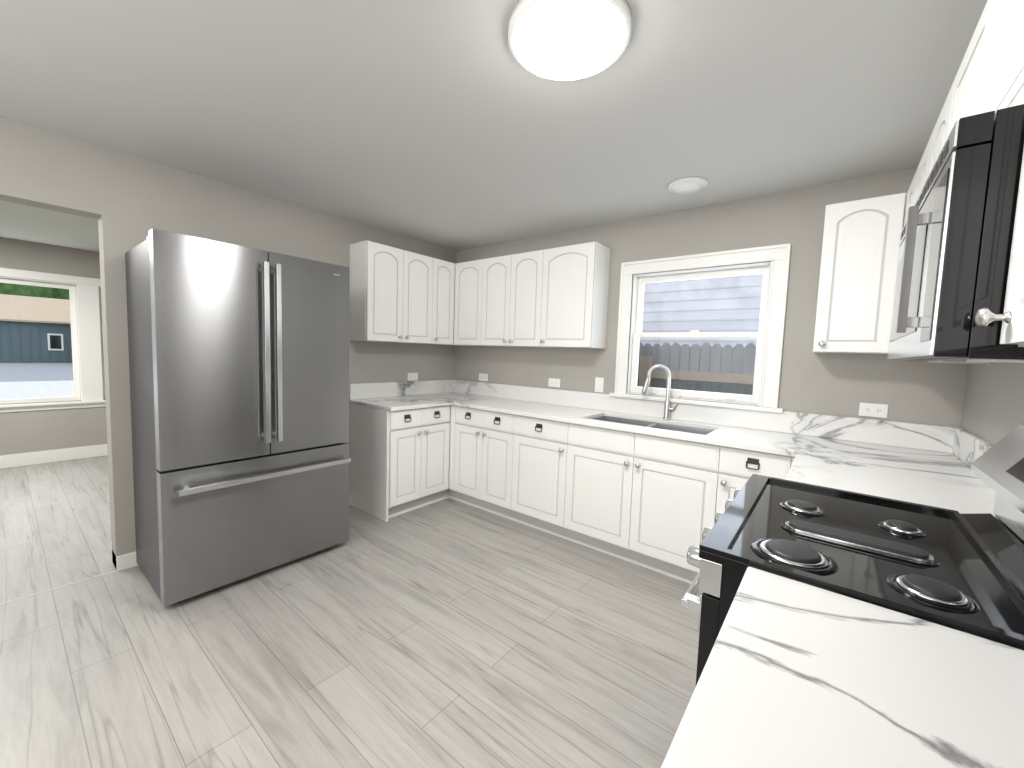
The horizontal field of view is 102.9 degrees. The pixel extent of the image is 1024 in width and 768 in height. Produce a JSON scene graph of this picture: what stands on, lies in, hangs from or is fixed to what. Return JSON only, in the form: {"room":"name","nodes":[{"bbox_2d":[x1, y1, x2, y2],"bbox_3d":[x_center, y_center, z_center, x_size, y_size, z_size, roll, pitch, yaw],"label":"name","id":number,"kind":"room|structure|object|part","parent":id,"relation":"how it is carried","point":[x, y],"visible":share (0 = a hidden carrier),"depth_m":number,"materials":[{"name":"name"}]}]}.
{"room":"kitchen","nodes":[
{"label":"kitchen","id":0,"kind":"room"},
{"bbox_2d":[0,200,98,251],"bbox_3d":[-3.878,-1.335,2.820,3.280,0.080,5.180,5,5,38],"label":"ceiling","id":1,"kind":"structure","parent":0,"point":[33,224],"depth_m":3.51,"materials":[{"name":"grey paint"}]},
{"bbox_2d":[0,237,106,455],"bbox_3d":[-5.145,-0.328,3.875,0.140,2.330,5.180,5,5,38],"label":"wall","id":2,"kind":"structure","parent":0,"point":[32,431],"depth_m":4.23,"materials":[{"name":"beige paint"}]},
{"bbox_2d":[0,267,105,412],"bbox_3d":[-5.031,-0.424,3.971,0.185,1.405,2.720,5,5,38],"label":"window","id":3,"kind":"structure","parent":2,"relation":"in","point":[89,339],"depth_m":4.39,"materials":[{"name":"white wood"}]},
{"bbox_3d":[-5.047,-0.417,3.984,0.035,1.236,2.474,5,5,38],"label":"window adjacent sash","id":4,"kind":"part","parent":3,"relation":"part of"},
{"bbox_2d":[0,444,107,468],"bbox_3d":[-5.121,0.775,3.910,0.014,0.128,4.900,5,5,38],"label":"baseboard","id":5,"kind":"structure","parent":2,"relation":"attached to","point":[25,459],"depth_m":4.28,"materials":[{"name":"white wood"}]},
{"bbox_2d":[0,116,455,569],"bbox_3d":[-2.376,-0.132,2.098,0.140,2.390,5.822,5,5,38],"label":"wall","id":6,"kind":"structure","parent":0,"point":[128,201],"depth_m":2.30,"materials":[{"name":"beige paint"}]},
{"bbox_2d":[113,551,137,570],"bbox_3d":[-1.794,0.988,2.846,0.014,0.085,1.399,5,5,38],"label":"baseboard","id":7,"kind":"structure","parent":6,"relation":"attached to","point":[126,561],"depth_m":2.33,"materials":[{"name":"white wood"}]},
{"bbox_2d":[349,240,456,344],"bbox_3d":[-0.918,-0.738,3.538,0.270,0.758,0.900,5,5,38],"label":"upper cabinet","id":8,"kind":"object","parent":6,"relation":"attached to","point":[396,295],"depth_m":3.34,"materials":[{"name":"white wood"}]},
{"bbox_2d":[407,373,417,380],"bbox_3d":[-0.929,-0.068,3.818,0.008,0.072,0.116,5,5,38],"label":"electrical outlet","id":9,"kind":"object","parent":6,"relation":"attached to","point":[412,376],"visible":1,"depth_m":3.81,"materials":[{"name":"white plastic"}]},
{"bbox_2d":[0,455,701,767],"bbox_3d":[-2.236,1.105,2.047,7.162,0.062,5.822,5,5,38],"label":"floor","id":10,"kind":"structure","parent":0,"point":[448,633],"depth_m":1.75,"materials":[{"name":"wood"}]},
{"bbox_2d":[125,228,350,606],"bbox_3d":[-1.550,0.165,2.445,0.709,1.800,0.988,5,5,38],"label":"fridge","id":11,"kind":"object","parent":10,"relation":"on","point":[239,373],"visible":1,"depth_m":2.13,"materials":[{"name":"grey metal"}]},
{"bbox_2d":[349,403,388,521],"bbox_3d":[-0.773,0.579,3.654,0.546,0.846,1.162,5,5,38],"label":"base cabinet","id":12,"kind":"object","parent":10,"relation":"on","point":[368,426],"depth_m":3.18,"materials":[{"name":"white wood"}]},
{"bbox_2d":[389,405,612,539],"bbox_3d":[-0.092,0.642,3.117,1.231,0.846,1.162,5,5,38],"label":"base cabinet","id":13,"kind":"object","parent":10,"relation":"on","point":[517,468],"depth_m":3.14,"materials":[{"name":"white wood"}]},
{"bbox_2d":[349,380,448,410],"bbox_3d":[-0.925,0.088,3.375,0.580,0.161,0.578,5,5,38],"label":"countertop","id":14,"kind":"structure","parent":13,"relation":"on","point":[389,396],"depth_m":3.50,"materials":[{"name":"stone"}]},
{"bbox_2d":[569,447,676,570],"bbox_3d":[0.900,0.828,2.730,0.938,0.600,0.549,5,5,38],"label":"base cabinet","id":15,"kind":"object","parent":10,"relation":"on","point":[655,503],"depth_m":2.56,"materials":[{"name":"white wood"}]},
{"bbox_2d":[657,443,794,583],"bbox_3d":[1.417,0.784,1.893,1.013,0.846,1.214,5,5,38],"label":"base cabinet","id":16,"kind":"object","parent":10,"relation":"on","point":[699,483],"depth_m":2.27,"materials":[{"name":"white wood"}]},
{"bbox_2d":[437,380,981,453],"bbox_3d":[0.617,0.176,2.899,3.596,0.161,0.586,5,5,38],"label":"countertop","id":17,"kind":"structure","parent":16,"relation":"on","point":[753,430],"depth_m":2.75,"materials":[{"name":"stone"}]},
{"bbox_2d":[593,416,712,434],"bbox_3d":[0.893,0.379,2.708,0.824,0.194,0.404,5,5,38],"label":"sink","id":18,"kind":"object","parent":17,"relation":"in","point":[660,426],"visible":0.08,"depth_m":2.83,"materials":[{"name":"silver metal"}]},
{"bbox_2d":[641,364,680,419],"bbox_3d":[1.038,0.053,2.845,0.249,0.380,0.096,5,5,38],"label":"faucet","id":19,"kind":"object","parent":17,"relation":"on","point":[667,408],"visible":0.98,"depth_m":2.83,"materials":[{"name":"grey metal"}]},
{"bbox_2d":[777,420,995,514],"bbox_3d":[1.405,0.307,1.504,0.620,0.161,0.630,5,5,38],"label":"countertop","id":20,"kind":"structure","parent":16,"relation":"on","point":[926,464],"depth_m":1.73,"materials":[{"name":"stone"}]},
{"bbox_2d":[680,424,1023,684],"bbox_3d":[0.903,0.678,1.027,0.744,1.155,0.755,5,5,38],"label":"range","id":21,"kind":"object","parent":10,"relation":"on","point":[954,569],"visible":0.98,"depth_m":0.92,"materials":[{"name":"black glass"}]},
{"bbox_3d":[0.225,0.885,0.077,0.620,0.839,1.573,5,5,38],"label":"base cabinet","id":22,"kind":"object","parent":10,"relation":"on","visible":0},
{"bbox_2d":[661,567,1023,767],"bbox_3d":[0.238,0.382,0.031,0.616,0.167,1.594,5,5,38],"label":"countertop","id":23,"kind":"structure","parent":22,"relation":"on","point":[795,674],"depth_m":0.53,"materials":[{"name":"stone"}]},
{"bbox_2d":[0,0,986,251],"bbox_3d":[-0.594,-1.164,1.207,3.882,0.080,4.922,5,5,38],"label":"ceiling","id":24,"kind":"structure","parent":0,"point":[453,125],"depth_m":1.64,"materials":[{"name":"grey paint"}]},
{"bbox_2d":[508,0,631,80],"bbox_3d":[0.177,-1.084,1.279,0.380,0.038,0.380,5,5,38],"label":"recessed light","id":25,"kind":"object","parent":24,"relation":"in","point":[564,40],"visible":0.96,"depth_m":1.25,"materials":[{"name":"white plastic"}]},
{"bbox_2d":[668,177,707,193],"bbox_3d":[1.020,-1.142,2.371,0.216,0.032,0.216,5,5,38],"label":"recessed light","id":26,"kind":"object","parent":24,"relation":"attached to","point":[688,185],"visible":1,"depth_m":2.33,"materials":[{"name":"white plastic"}]},
{"bbox_2d":[454,167,967,430],"bbox_3d":[0.853,-0.105,3.166,3.882,2.390,0.140,5,5,38],"label":"wall","id":27,"kind":"structure","parent":0,"point":[845,385],"depth_m":2.44,"materials":[{"name":"beige paint"}]},
{"bbox_2d":[479,373,487,380],"bbox_3d":[-0.281,-0.066,3.972,0.116,0.072,0.008,5,5,38],"label":"electrical outlet","id":28,"kind":"object","parent":27,"relation":"attached to","point":[483,377],"visible":1,"depth_m":3.97,"materials":[{"name":"white plastic"}]},
{"bbox_2d":[453,242,610,348],"bbox_3d":[-0.002,-0.709,3.554,1.688,0.758,0.262,5,5,38],"label":"upper cabinet","id":29,"kind":"object","parent":27,"relation":"attached to","point":[557,297],"depth_m":3.24,"materials":[{"name":"white wood"}]},
{"bbox_2d":[548,378,559,386],"bbox_3d":[0.359,-0.011,3.467,0.116,0.072,0.008,5,5,38],"label":"electrical outlet","id":30,"kind":"object","parent":27,"relation":"attached to","point":[552,382],"visible":1,"depth_m":3.47,"materials":[{"name":"white plastic"}]},
{"bbox_2d":[595,377,603,392],"bbox_3d":[0.686,0.007,3.207,0.072,0.116,0.010,5,5,38],"label":"electrical outlet","id":31,"kind":"object","parent":27,"relation":"attached to","point":[599,383],"visible":1,"depth_m":3.20,"materials":[{"name":"white plastic"}]},
{"bbox_2d":[609,243,790,412],"bbox_3d":[1.258,-0.369,2.816,1.112,1.000,0.205,5,5,38],"label":"window","id":32,"kind":"structure","parent":27,"relation":"in","point":[778,256],"depth_m":2.69,"materials":[{"name":"white wood"}]},
{"bbox_3d":[1.258,-0.335,2.820,0.844,0.862,0.076,5,5,38],"label":"window back sash","id":33,"kind":"part","parent":32,"relation":"part of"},
{"bbox_2d":[859,402,887,417],"bbox_3d":[1.956,0.141,2.207,0.116,0.072,0.008,5,5,38],"label":"electrical outlet","id":34,"kind":"object","parent":27,"relation":"attached to","point":[873,410],"visible":1,"depth_m":2.21,"materials":[{"name":"white plastic"}]},
{"bbox_2d":[961,363,1023,444],"bbox_3d":[0.833,0.123,0.138,0.140,2.390,4.922,5,5,38],"label":"wall","id":35,"kind":"structure","parent":0,"point":[993,409],"depth_m":1.63,"materials":[{"name":"beige paint"}]},
{"bbox_2d":[813,94,976,353],"bbox_3d":[1.601,-0.511,1.643,0.602,0.757,1.279,5,5,38],"label":"upper cabinet","id":36,"kind":"object","parent":35,"relation":"attached to","point":[860,244],"depth_m":2.02,"materials":[{"name":"white wood"}]},
{"bbox_2d":[941,0,1012,149],"bbox_3d":[1.128,-0.635,0.784,0.299,0.413,0.752,5,5,38],"label":"upper cabinet","id":37,"kind":"object","parent":35,"relation":"attached to","point":[979,80],"depth_m":0.89,"materials":[{"name":"white wood"}]},
{"bbox_2d":[887,104,1023,363],"bbox_3d":[1.070,-0.234,0.850,0.414,0.384,0.741,5,5,38],"label":"microwave","id":38,"kind":"object","parent":37,"relation":"attached to","point":[954,252],"visible":1,"depth_m":0.65,"materials":[{"name":"black metal"}]},
{"bbox_2d":[976,0,1023,346],"bbox_3d":[0.767,-0.429,0.357,0.308,0.782,0.487,5,5,38],"label":"upper cabinet","id":39,"kind":"object","parent":35,"relation":"attached to","point":[1012,318],"depth_m":0.61,"materials":[{"name":"white wood"}]},
{"label":"outside","id":40,"kind":"structure","parent":0,"visible":0},
{"bbox_2d":[0,363,73,398],"bbox_3d":[-18.142,0.059,14.398,100.000,0.115,80.000,5,5,38],"label":"ground","id":41,"kind":"structure","parent":40,"point":[20,383],"depth_m":16.03,"materials":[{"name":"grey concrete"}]},
{"bbox_2d":[0,283,68,299],"bbox_3d":[-32.722,-6.636,31.440,21.432,11.724,41.742,5,5,38],"label":"trees","id":42,"kind":"object","parent":41,"relation":"on","point":[34,291],"depth_m":30.76,"materials":[{"name":"green plant"}]},
{"bbox_2d":[0,294,72,362],"bbox_3d":[-36.613,-3.829,26.628,6.700,4.600,11.100,5,5,38],"label":"neighboring house","id":43,"kind":"structure","parent":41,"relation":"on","point":[24,320],"depth_m":27.74,"materials":[{"name":"blue"}]},
{"bbox_2d":[637,342,755,394],"bbox_3d":[1.734,0.544,3.812,6.277,1.858,0.151,5,5,38],"label":"fence","id":44,"kind":"object","parent":41,"relation":"on","point":[698,360],"depth_m":3.82,"materials":[{"name":"grey wood"}]},
{"bbox_2d":[640,274,762,391],"bbox_3d":[2.689,-1.730,4.169,11.000,6.400,0.200,5,5,38],"label":"neighbor house","id":45,"kind":"structure","parent":41,"relation":"on","point":[673,319],"depth_m":4.53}
]}

